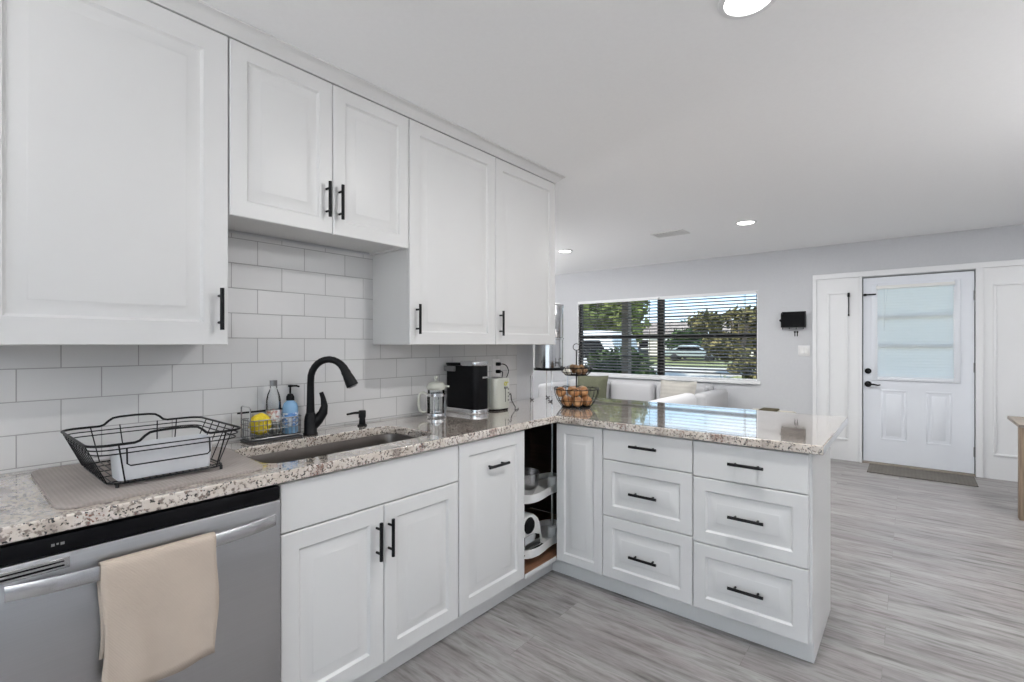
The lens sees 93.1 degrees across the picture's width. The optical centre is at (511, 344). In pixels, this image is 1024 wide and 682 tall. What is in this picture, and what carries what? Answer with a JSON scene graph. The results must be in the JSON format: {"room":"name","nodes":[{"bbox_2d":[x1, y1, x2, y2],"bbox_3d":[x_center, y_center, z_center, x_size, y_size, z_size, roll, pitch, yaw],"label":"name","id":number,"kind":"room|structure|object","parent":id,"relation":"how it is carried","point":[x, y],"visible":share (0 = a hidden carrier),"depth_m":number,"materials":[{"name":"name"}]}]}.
{"room":"kitchen","nodes":[
{"label":"kitchen","id":0,"kind":"room"},
{"bbox_2d":[0,229,532,473],"bbox_3d":[-1.632,0.087,1.536,0.128,2.455,5.500,0,0,39],"label":"wall","id":1,"kind":"structure","parent":0,"point":[291,306],"depth_m":2.07,"materials":[{"name":"tile"}]},
{"bbox_2d":[0,0,227,344],"bbox_3d":[-1.309,-0.544,1.560,0.338,1.095,0.635,0,0,39],"label":"upper cabinet","id":2,"kind":"object","parent":1,"relation":"attached to","point":[114,113],"visible":1,"depth_m":1.47,"materials":[{"name":"white wood"}]},
{"bbox_2d":[228,38,408,255],"bbox_3d":[-0.852,-0.776,2.116,0.338,0.632,0.797,0,0,39],"label":"upper cabinet","id":3,"kind":"object","parent":1,"relation":"attached to","point":[311,159],"visible":0.95,"depth_m":1.98,"materials":[{"name":"white wood"}]},
{"bbox_2d":[373,119,554,344],"bbox_3d":[-0.202,-0.544,2.906,0.338,1.095,1.244,0,0,39],"label":"upper cabinet","id":4,"kind":"object","parent":1,"relation":"attached to","point":[477,267],"visible":0.98,"depth_m":2.64,"materials":[{"name":"white wood"}]},
{"bbox_2d":[146,0,564,183],"bbox_3d":[-0.663,-1.116,2.337,0.349,0.047,2.808,0,0,39],"label":"trim","id":5,"kind":"structure","parent":4,"relation":"attached to","point":[197,11],"depth_m":2.00,"materials":[{"name":"white wood"}]},
{"bbox_2d":[492,359,499,375],"bbox_3d":[-0.107,0.160,3.285,0.007,0.116,0.074,0,0,39],"label":"wall socket","id":6,"kind":"object","parent":1,"relation":"attached to","point":[494,367],"visible":0.97,"depth_m":3.27,"materials":[{"name":"white plastic"}]},
{"bbox_2d":[496,362,508,376],"bbox_3d":[-0.172,0.261,3.133,0.086,0.276,0.376,0,0,39],"label":"power cord","id":7,"kind":"object","parent":1,"relation":"attached to","point":[497,363],"visible":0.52,"depth_m":3.26,"materials":[{"name":"black plastic"}]},
{"bbox_2d":[200,0,1023,274],"bbox_3d":[-0.005,-1.200,2.641,8.400,0.120,9.474,0,0,39],"label":"ceiling","id":8,"kind":"structure","parent":0,"point":[816,123],"depth_m":2.25,"materials":[{"name":"paint"}]},
{"bbox_2d":[557,249,572,252],"bbox_3d":[0.649,-1.136,5.939,0.188,0.008,0.188,0,0,39],"label":"recessed light","id":9,"kind":"object","parent":8,"relation":"in","point":[564,250],"visible":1,"depth_m":5.94,"materials":[{"name":"white"}]},
{"bbox_2d":[650,229,689,237],"bbox_3d":[1.624,-1.134,4.996,0.335,0.012,0.222,0,0,39],"label":"ceiling vent","id":10,"kind":"object","parent":8,"relation":"in","point":[680,231],"visible":1,"depth_m":4.97,"materials":[{"name":"white plastic"}]},
{"bbox_2d":[735,220,756,224],"bbox_3d":[2.188,-1.136,4.544,0.188,0.008,0.188,0,0,39],"label":"recessed light","id":11,"kind":"object","parent":8,"relation":"in","point":[743,222],"visible":1,"depth_m":4.53,"materials":[{"name":"white plastic"}]},
{"bbox_2d":[737,221,753,224],"bbox_3d":[2.188,-1.137,4.544,0.143,0.006,0.143,0,0,39],"label":"diffuser","id":12,"kind":"object","parent":11,"relation":"attached to","point":[739,222],"depth_m":4.53,"materials":[{"name":"white plastic"}]},
{"bbox_2d":[717,0,775,18],"bbox_3d":[0.780,-1.136,1.605,0.188,0.008,0.188,0,0,39],"label":"recessed light","id":13,"kind":"object","parent":8,"relation":"in","point":[729,9],"visible":1,"depth_m":1.64,"materials":[{"name":"white plastic"}]},
{"bbox_2d":[724,0,769,15],"bbox_3d":[0.780,-1.137,1.605,0.143,0.006,0.143,0,0,39],"label":"diffuser","id":14,"kind":"object","parent":13,"relation":"attached to","point":[731,7],"depth_m":1.64,"materials":[{"name":"white plastic"}]},
{"bbox_2d":[375,459,1023,681],"bbox_3d":[-0.005,1.365,2.641,8.400,0.100,9.474,0,0,39],"label":"floor","id":15,"kind":"structure","parent":0,"point":[927,577],"depth_m":2.32,"materials":[{"name":"grey wood"}]},
{"bbox_2d":[0,485,279,681],"bbox_3d":[-1.139,0.831,1.462,0.645,0.768,0.620,0,0,39],"label":"dishwasher","id":16,"kind":"object","parent":15,"relation":"on","point":[50,631],"visible":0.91,"depth_m":1.24,"materials":[{"name":"metal"}]},
{"bbox_2d":[97,532,218,681],"bbox_3d":[-0.904,0.687,1.253,0.051,0.335,0.252,0,0,39],"label":"dish towel","id":17,"kind":"object","parent":16,"relation":"hanging from","point":[159,605],"visible":1,"depth_m":1.23,"materials":[{"name":"beige fabric"}]},
{"bbox_2d":[275,444,457,681],"bbox_3d":[-0.713,0.876,2.031,0.656,0.875,0.794,0,0,39],"label":"base cabinet","id":18,"kind":"object","parent":15,"relation":"on","point":[369,552],"visible":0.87,"depth_m":1.80,"materials":[{"name":"white wood"}]},
{"bbox_2d":[0,395,847,544],"bbox_3d":[-0.076,0.419,1.827,1.906,0.038,3.725,0,0,39],"label":"countertop","id":19,"kind":"structure","parent":18,"relation":"on","point":[26,512],"depth_m":2.12,"materials":[{"name":"stone"}]},
{"bbox_2d":[31,446,262,509],"bbox_3d":[-1.121,0.396,1.528,0.538,0.009,0.526,0,0,39],"label":"drying mat","id":20,"kind":"object","parent":19,"relation":"on","point":[67,487],"visible":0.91,"depth_m":1.39,"materials":[{"name":"beige fabric"}]},
{"bbox_2d":[60,413,240,487],"bbox_3d":[-1.127,0.314,1.525,0.420,0.153,0.387,0,0,39],"label":"dish rack","id":21,"kind":"object","parent":20,"relation":"on","point":[73,443],"visible":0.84,"depth_m":1.45,"materials":[{"name":"black metal"}]},
{"bbox_2d":[109,434,211,480],"bbox_3d":[-1.031,0.331,1.435,0.095,0.088,0.237,0,0,39],"label":"tub","id":22,"kind":"object","parent":21,"relation":"in","point":[169,466],"visible":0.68,"depth_m":1.40,"materials":[{"name":"plastic"}]},
{"bbox_2d":[237,406,302,443],"bbox_3d":[-1.013,0.326,2.049,0.112,0.148,0.232,0,0,39],"label":"sink caddy","id":23,"kind":"object","parent":19,"relation":"on","point":[251,440],"visible":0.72,"depth_m":2.00,"materials":[{"name":"grey metal"}]},
{"bbox_2d":[248,413,270,434],"bbox_3d":[-1.036,0.328,2.000,0.074,0.090,0.086,0,0,39],"label":"sponge","id":24,"kind":"object","parent":23,"relation":"in","point":[261,416],"visible":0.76,"depth_m":1.98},
{"bbox_2d":[240,433,302,443],"bbox_3d":[-1.012,0.397,2.049,0.111,0.007,0.216,0,0,39],"label":"drip tray","id":25,"kind":"object","parent":23,"relation":"on","point":[275,437],"depth_m":2.01,"materials":[{"name":"metal"}]},
{"bbox_2d":[241,414,301,440],"bbox_3d":[-1.012,0.347,2.049,0.110,0.079,0.215,0,0,39],"label":"basket","id":26,"kind":"object","parent":23,"relation":"on","point":[275,437],"depth_m":2.01,"materials":[{"name":"grey metal"}]},
{"bbox_2d":[266,380,280,434],"bbox_3d":[-1.019,0.267,2.074,0.060,0.230,0.060,0,0,39],"label":"clear bottle","id":27,"kind":"object","parent":23,"relation":"in","point":[275,413],"visible":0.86,"depth_m":2.06,"materials":[{"name":"plastic"}]},
{"bbox_2d":[266,409,280,421],"bbox_3d":[-1.019,0.304,2.074,0.060,0.050,0.060,0,0,39],"label":"print","id":28,"kind":"object","parent":27,"relation":"attached to","point":[275,413],"depth_m":2.05,"materials":[{"name":"paper"}]},
{"bbox_2d":[282,385,299,433],"bbox_3d":[-0.957,0.279,2.096,0.063,0.206,0.064,0,0,39],"label":"soap bottle","id":29,"kind":"object","parent":23,"relation":"in","point":[290,407],"visible":0.98,"depth_m":2.08,"materials":[{"name":"blue plastic"}]},
{"bbox_2d":[282,412,297,425],"bbox_3d":[-0.957,0.322,2.096,0.063,0.055,0.063,0,0,39],"label":"print","id":30,"kind":"object","parent":29,"relation":"attached to","point":[284,414],"depth_m":2.07,"materials":[{"name":"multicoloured paper"}]},
{"bbox_2d":[303,356,357,435],"bbox_3d":[-0.801,0.227,2.154,0.243,0.348,0.080,0,0,1],"label":"faucet","id":31,"kind":"object","parent":19,"relation":"on","point":[312,421],"visible":1,"depth_m":2.13,"materials":[{"name":"black metal"}]},
{"bbox_2d":[248,434,415,462],"bbox_3d":[-0.700,0.526,2.003,0.399,0.177,0.779,0,0,39],"label":"sink","id":32,"kind":"object","parent":19,"relation":"in","point":[357,443],"visible":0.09,"depth_m":2.13,"materials":[{"name":"metal"}]},
{"bbox_2d":[346,410,366,426],"bbox_3d":[-0.753,0.362,2.358,0.046,0.076,0.103,0,0,39],"label":"soap dispenser","id":33,"kind":"object","parent":19,"relation":"on","point":[361,413],"visible":1,"depth_m":2.37,"materials":[{"name":"black metal"}]},
{"bbox_2d":[417,376,448,417],"bbox_3d":[-0.431,0.287,2.653,0.143,0.226,0.104,0,0,-44],"label":"press","id":34,"kind":"object","parent":19,"relation":"on","point":[436,385],"visible":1,"depth_m":2.64,"materials":[{"name":"clear glass"}]},
{"bbox_2d":[444,361,488,414],"bbox_3d":[-0.264,0.250,2.860,0.276,0.300,0.135,0,0,39],"label":"coffee machine","id":35,"kind":"object","parent":19,"relation":"on","point":[467,391],"visible":1,"depth_m":2.79,"materials":[{"name":"black plastic"}]},
{"bbox_2d":[488,376,508,410],"bbox_3d":[-0.134,0.302,2.994,0.241,0.195,0.145,0,0,39],"label":"toaster","id":36,"kind":"object","parent":19,"relation":"on","point":[498,387],"visible":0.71,"depth_m":2.90,"materials":[{"name":"white plastic"}]},
{"bbox_2d":[530,368,567,401],"bbox_3d":[0.267,0.287,3.498,0.220,0.226,0.220,0,0,39],"label":"stand","id":37,"kind":"object","parent":19,"relation":"on","point":[538,369],"visible":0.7,"depth_m":3.45,"materials":[{"name":"black metal"}]},
{"bbox_2d":[534,368,563,370],"bbox_3d":[0.267,0.180,3.498,0.220,0.013,0.220,0,0,39],"label":"shelf","id":38,"kind":"object","parent":37,"relation":"attached to","point":[538,369],"depth_m":3.40,"materials":[{"name":"black plastic"}]},
{"bbox_2d":[535,303,563,368],"bbox_3d":[0.267,-0.075,3.498,0.214,0.495,0.214,0,0,16],"label":"water filter","id":39,"kind":"object","parent":37,"relation":"on","point":[546,356],"visible":0.49,"depth_m":3.41,"materials":[{"name":"metal"}]},
{"bbox_2d":[554,343,598,407],"bbox_3d":[0.411,0.197,3.099,0.289,0.403,0.289,0,0,-10],"label":"basket","id":40,"kind":"object","parent":19,"relation":"on","point":[561,367],"visible":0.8,"depth_m":3.04,"materials":[{"name":"black metal"}]},
{"bbox_2d":[556,387,565,396],"bbox_3d":[0.311,0.306,3.099,0.063,0.065,0.062,0,0,-18],"label":"onion","id":41,"kind":"object","parent":40,"relation":"in","point":[557,391],"visible":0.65,"depth_m":3.08,"materials":[{"name":"orange food"}]},
{"bbox_2d":[562,396,572,405],"bbox_3d":[0.350,0.361,3.062,0.062,0.064,0.064,0,0,34],"label":"onion","id":42,"kind":"object","parent":40,"relation":"in","point":[566,398],"visible":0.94,"depth_m":3.04,"materials":[{"name":"orange food"}]},
{"bbox_2d":[569,387,579,396],"bbox_3d":[0.393,0.302,3.058,0.064,0.063,0.064,0,0,-9],"label":"onion","id":43,"kind":"object","parent":40,"relation":"in","point":[570,392],"visible":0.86,"depth_m":3.04,"materials":[{"name":"orange food"}]},
{"bbox_2d":[560,365,592,375],"bbox_3d":[0.411,0.169,3.099,0.210,0.059,0.210,0,0,39],"label":"bowl","id":44,"kind":"object","parent":40,"relation":"on","point":[561,367],"depth_m":3.05,"materials":[{"name":"black metal"}]},
{"bbox_2d":[554,385,598,407],"bbox_3d":[0.411,0.336,3.099,0.290,0.125,0.290,0,0,39],"label":"bowl","id":45,"kind":"object","parent":40,"relation":"attached to","point":[572,406],"depth_m":3.03,"materials":[{"name":"black metal"}]},
{"bbox_2d":[573,397,582,406],"bbox_3d":[0.411,0.361,3.027,0.064,0.063,0.064,0,0,-10],"label":"onion","id":46,"kind":"object","parent":40,"relation":"in","point":[578,399],"visible":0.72,"depth_m":3.00,"materials":[{"name":"orange food"}]},
{"bbox_2d":[576,369,581,374],"bbox_3d":[0.421,0.172,3.048,0.041,0.038,0.051,0,0,-15],"label":"potato","id":47,"kind":"object","parent":40,"relation":"in","point":[578,371],"visible":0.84,"depth_m":3.03,"materials":[{"name":"brown food"}]},
{"bbox_2d":[579,386,587,396],"bbox_3d":[0.456,0.302,3.099,0.064,0.064,0.062,0,0,9],"label":"onion","id":48,"kind":"object","parent":40,"relation":"in","point":[584,393],"visible":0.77,"depth_m":3.08,"materials":[{"name":"orange food"}]},
{"bbox_2d":[582,396,591,405],"bbox_3d":[0.474,0.361,3.065,0.064,0.064,0.063,0,0,-28],"label":"onion","id":49,"kind":"object","parent":40,"relation":"in","point":[585,397],"visible":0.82,"depth_m":3.04,"materials":[{"name":"orange food"}]},
{"bbox_2d":[449,430,523,634],"bbox_3d":[-0.309,0.876,2.522,0.656,0.875,0.476,0,0,39],"label":"base cabinet","id":50,"kind":"object","parent":15,"relation":"on","point":[490,481],"visible":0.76,"depth_m":2.32,"materials":[{"name":"white wood"}]},
{"bbox_2d":[515,423,556,592],"bbox_3d":[0.109,0.876,3.046,0.636,0.875,0.865,0,0,39],"label":"base cabinet","id":51,"kind":"object","parent":15,"relation":"on","point":[537,440],"visible":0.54,"depth_m":3.46,"materials":[{"name":"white wood"}]},
{"bbox_2d":[524,423,556,558],"bbox_3d":[0.149,0.820,2.857,0.242,0.758,0.511,0,0,39],"label":"lazy susan","id":52,"kind":"object","parent":51,"relation":"in","point":[547,482],"visible":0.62,"depth_m":2.87,"materials":[{"name":"white plastic"}]},
{"bbox_2d":[524,467,539,494],"bbox_3d":[0.065,0.784,2.749,0.186,0.128,0.186,0,0,39],"label":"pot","id":53,"kind":"object","parent":52,"relation":"on","point":[531,475],"visible":0.43,"depth_m":2.69,"materials":[{"name":"metal"}]},
{"bbox_2d":[524,511,542,556],"bbox_3d":[0.069,1.045,2.733,0.147,0.204,0.200,0,0,39],"label":"blender","id":54,"kind":"object","parent":52,"relation":"on","point":[532,528],"visible":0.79,"depth_m":2.69,"materials":[{"name":"white plastic"}]},
{"bbox_2d":[524,533,539,549],"bbox_3d":[0.112,1.089,2.694,0.011,0.072,0.145,0,0,39],"label":"cup","id":55,"kind":"object","parent":54,"relation":"on","point":[531,540],"depth_m":2.68,"materials":[{"name":"metal"}]},
{"bbox_2d":[524,472,556,503],"bbox_3d":[0.149,0.823,2.857,0.242,0.080,0.511,0,0,39],"label":"tray","id":56,"kind":"object","parent":52,"relation":"on","point":[547,482],"depth_m":2.82,"materials":[{"name":"white plastic"}]},
{"bbox_2d":[524,519,556,558],"bbox_3d":[0.149,1.119,2.857,0.242,0.080,0.511,0,0,39],"label":"tray","id":57,"kind":"object","parent":52,"relation":"on","point":[548,528],"depth_m":2.85,"materials":[{"name":"white plastic"}]},
{"bbox_2d":[552,423,607,589],"bbox_3d":[0.521,0.876,2.888,0.362,0.875,0.587,0,0,39],"label":"base cabinet","id":58,"kind":"object","parent":15,"relation":"on","point":[580,458],"visible":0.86,"depth_m":2.64,"materials":[{"name":"white wood"}]},
{"bbox_2d":[538,379,727,407],"bbox_3d":[1.580,0.917,6.678,2.420,0.794,0.885,0,0,39],"label":"sofa","id":59,"kind":"object","parent":15,"relation":"on","point":[638,390],"visible":0.22,"depth_m":6.65,"materials":[{"name":"grey fabric"}]},
{"bbox_2d":[569,376,610,397],"bbox_3d":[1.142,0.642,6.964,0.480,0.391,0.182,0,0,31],"label":"throw cushion","id":60,"kind":"object","parent":59,"relation":"on","point":[595,381],"visible":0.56,"depth_m":6.88,"materials":[{"name":"green fabric"}]},
{"bbox_2d":[610,381,656,400],"bbox_3d":[1.698,0.686,6.798,0.660,0.313,0.180,0,0,39],"label":"cushion","id":61,"kind":"object","parent":59,"relation":"on","point":[625,390],"depth_m":6.71,"materials":[{"name":"grey fabric"}]},
{"bbox_2d":[656,380,707,398],"bbox_3d":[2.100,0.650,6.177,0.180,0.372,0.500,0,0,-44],"label":"throw cushion","id":62,"kind":"object","parent":59,"relation":"on","point":[668,388],"visible":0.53,"depth_m":6.14,"materials":[{"name":"fabric"}]},
{"bbox_2d":[603,429,696,621],"bbox_3d":[0.830,0.876,2.610,0.468,0.875,0.624,0,0,39],"label":"base cabinet","id":63,"kind":"object","parent":15,"relation":"on","point":[648,540],"visible":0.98,"depth_m":2.39,"materials":[{"name":"white wood"}]},
{"bbox_2d":[648,393,695,404],"bbox_3d":[1.194,0.927,5.083,0.990,0.774,1.470,0,0,39],"label":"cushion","id":64,"kind":"object","parent":15,"relation":"on","point":[686,398],"visible":0.02,"depth_m":5.00,"materials":[{"name":"white fabric"}]},
{"bbox_2d":[693,440,830,662],"bbox_3d":[1.195,0.876,2.312,0.474,0.875,0.628,0,0,39],"label":"base cabinet","id":65,"kind":"object","parent":15,"relation":"on","point":[762,516],"visible":1,"depth_m":2.09,"materials":[{"name":"white wood"}]},
{"bbox_2d":[751,408,795,412],"bbox_3d":[2.978,1.050,5.623,0.500,0.528,0.570,0,0,39],"label":"ottoman","id":66,"kind":"object","parent":15,"relation":"on","point":[754,408],"visible":0.06,"depth_m":5.67,"materials":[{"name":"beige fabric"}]},
{"bbox_2d":[759,407,779,411],"bbox_3d":[3.004,0.774,5.686,0.180,0.024,0.300,0,0,39],"label":"folded throw","id":67,"kind":"object","parent":66,"relation":"on","point":[763,408],"visible":0.56,"depth_m":5.66,"materials":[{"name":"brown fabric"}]},
{"bbox_2d":[867,463,978,486],"bbox_3d":[4.098,1.309,4.884,0.830,0.010,0.430,0,0,39],"label":"doormat","id":68,"kind":"object","parent":15,"relation":"on","point":[958,479],"visible":1,"depth_m":4.85,"materials":[{"name":"fabric"}]},
{"bbox_2d":[1007,416,1023,520],"bbox_3d":[4.398,0.956,3.469,1.150,0.716,0.555,0,0,39],"label":"console table","id":69,"kind":"object","parent":15,"relation":"on","point":[1018,421],"visible":1,"depth_m":3.62,"materials":[{"name":"brown wood"}]},
{"bbox_2d":[533,224,1023,459],"bbox_3d":[2.966,0.087,6.254,8.400,2.455,0.120,0,0,39],"label":"wall","id":70,"kind":"structure","parent":0,"point":[783,280],"depth_m":5.95,"materials":[{"name":"grey paint"}]},
{"bbox_2d":[575,290,760,384],"bbox_3d":[2.085,-0.086,6.939,2.690,1.180,0.130,0,0,39],"label":"window","id":71,"kind":"structure","parent":70,"relation":"in","point":[757,382],"depth_m":6.91,"materials":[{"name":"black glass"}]},
{"bbox_2d":[578,297,659,376],"bbox_3d":[1.578,-0.100,7.324,1.328,1.128,0.064,0,0,39],"label":"window blind","id":72,"kind":"object","parent":71,"relation":"attached to","point":[656,298],"visible":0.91,"depth_m":7.26,"materials":[{"name":"white plastic"}]},
{"bbox_2d":[659,291,756,380],"bbox_3d":[2.587,-0.100,6.494,1.262,1.128,0.064,0,0,39],"label":"window blind","id":73,"kind":"object","parent":71,"relation":"attached to","point":[751,292],"visible":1,"depth_m":6.45,"materials":[{"name":"white plastic"}]},
{"bbox_2d":[779,311,805,329],"bbox_3d":[3.349,-0.283,5.804,0.275,0.215,0.087,0,0,39],"label":"key rack","id":74,"kind":"object","parent":70,"relation":"attached to","point":[796,319],"visible":1,"depth_m":5.78,"materials":[{"name":"black plastic"}]},
{"bbox_2d":[798,345,809,355],"bbox_3d":[3.465,0.080,5.758,0.124,0.126,0.010,0,0,39],"label":"light switch","id":75,"kind":"object","parent":70,"relation":"attached to","point":[802,350],"visible":1,"depth_m":5.76,"materials":[{"name":"white plastic"}]},
{"bbox_2d":[817,277,858,461],"bbox_3d":[3.715,0.283,5.540,0.405,2.062,0.030,0,0,39],"label":"door","id":76,"kind":"structure","parent":70,"relation":"attached to","point":[837,332],"depth_m":5.53,"materials":[{"name":"white wood"}]},
{"bbox_2d":[847,293,849,315],"bbox_3d":[3.788,-0.446,5.460,0.022,0.264,0.029,0,0,39],"label":"latch arm","id":77,"kind":"object","parent":70,"relation":"attached to","point":[848,294],"visible":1,"depth_m":5.46},
{"bbox_2d":[813,259,1023,477],"bbox_3d":[4.255,0.255,5.090,1.890,2.120,0.040,0,0,39],"label":"trim","id":78,"kind":"structure","parent":70,"relation":"attached to","point":[978,267],"depth_m":4.83,"materials":[{"name":"white wood"}]},
{"bbox_2d":[862,270,975,476],"bbox_3d":[4.270,0.287,5.135,0.951,2.053,0.152,0,0,39],"label":"door","id":79,"kind":"structure","parent":70,"relation":"in","point":[919,365],"depth_m":5.08,"materials":[{"name":"white wood"}]},
{"bbox_2d":[983,265,1023,481],"bbox_3d":[4.798,0.283,4.650,0.412,2.062,0.030,0,0,39],"label":"door panel","id":80,"kind":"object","parent":70,"relation":"attached to","point":[1003,287],"depth_m":4.69,"materials":[{"name":"white wood"}]},
{"label":"outside","id":81,"kind":"structure","parent":0,"visible":0},
{"bbox_2d":[642,357,753,378],"bbox_3d":[30.160,1.665,63.742,150.000,0.300,123.216,0,0,39],"label":"ground","id":82,"kind":"structure","parent":81,"point":[650,357],"depth_m":37.91,"materials":[{"name":"green plant"}]},
{"bbox_2d":[584,300,650,334],"bbox_3d":[4.172,-1.587,22.040,5.255,6.311,4.883,0,0,12],"label":"shade tree","id":83,"kind":"object","parent":82,"relation":"on","point":[647,300],"visible":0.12,"depth_m":20.41,"materials":[{"name":"green plant"}]},
{"bbox_2d":[585,348,656,374],"bbox_3d":[2.532,0.801,11.419,2.358,1.560,2.597,0,0,39],"label":"shrub","id":84,"kind":"object","parent":82,"relation":"on","point":[600,371],"visible":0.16,"depth_m":11.02,"materials":[{"name":"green plant"}]},
{"bbox_2d":[622,302,630,373],"bbox_3d":[2.098,0.127,8.891,0.180,2.775,0.180,0,0,39],"label":"porch post","id":85,"kind":"object","parent":82,"relation":"on","point":[624,372],"visible":0.1,"depth_m":8.84,"materials":[{"name":"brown wood"}]},
{"bbox_2d":[608,323,705,354],"bbox_3d":[16.415,-0.535,61.588,14.500,4.100,7.000,0,0,39],"label":"house","id":86,"kind":"structure","parent":82,"relation":"on","point":[656,323],"depth_m":57.62,"materials":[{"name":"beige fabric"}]},
{"bbox_2d":[665,329,704,358],"bbox_3d":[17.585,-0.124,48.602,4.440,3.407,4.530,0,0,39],"label":"car","id":87,"kind":"object","parent":82,"relation":"on","point":[674,329],"visible":0.26,"depth_m":48.24,"materials":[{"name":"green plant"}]},
{"bbox_2d":[665,345,714,361],"bbox_3d":[16.052,0.804,43.116,4.760,1.420,1.860,0,0,29],"label":"car","id":88,"kind":"object","parent":82,"relation":"on","point":[680,345],"visible":0.42,"depth_m":42.50,"materials":[{"name":"silver metal"}]},
{"bbox_2d":[687,304,755,372],"bbox_3d":[11.250,-0.239,24.662,4.280,3.611,3.275,0,0,39],"label":"round tree","id":89,"kind":"object","parent":82,"relation":"on","point":[753,311],"visible":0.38,"depth_m":24.28,"materials":[{"name":"green plant"}]},
{"bbox_2d":[722,322,753,356],"bbox_3d":[29.217,-0.535,52.359,13.000,4.100,7.000,0,0,39],"label":"house","id":90,"kind":"structure","parent":82,"relation":"on","point":[725,322],"depth_m":53.68,"materials":[{"name":"beige fabric"}]},
{"bbox_2d":[726,356,755,378],"bbox_3d":[8.851,0.950,17.915,1.956,1.236,1.975,0,0,39],"label":"shrub","id":91,"kind":"object","parent":82,"relation":"on","point":[745,376],"visible":0.25,"depth_m":17.64,"materials":[{"name":"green plant"}]},
{"bbox_2d":[727,329,755,355],"bbox_3d":[21.883,-0.104,43.649,3.506,3.355,4.289,0,0,-25],"label":"street tree","id":92,"kind":"object","parent":82,"relation":"on","point":[754,329],"visible":0.02,"depth_m":42.73,"materials":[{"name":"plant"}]},
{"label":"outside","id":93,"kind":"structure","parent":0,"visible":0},
{"bbox_2d":[656,373,733,377],"bbox_3d":[3.788,1.509,18.828,5.300,0.010,14.900,0,0,39],"label":"driveway","id":94,"kind":"structure","parent":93,"point":[696,375],"depth_m":23.27,"materials":[{"name":"concrete"}]},
{"bbox_2d":[584,331,638,364],"bbox_3d":[1.941,0.539,17.046,4.690,1.930,1.860,0,0,37],"label":"car","id":95,"kind":"object","parent":94,"relation":"on","point":[584,331],"visible":0.02,"depth_m":15.37,"materials":[{"name":"white paint"}]},
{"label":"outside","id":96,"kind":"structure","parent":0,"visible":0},
{"bbox_2d":[650,366,755,375],"bbox_3d":[4.509,1.508,32.540,150.000,0.012,7.000,0,0,39],"label":"road","id":97,"kind":"structure","parent":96,"point":[650,366],"depth_m":26.63,"materials":[{"name":"grey asphalt"}]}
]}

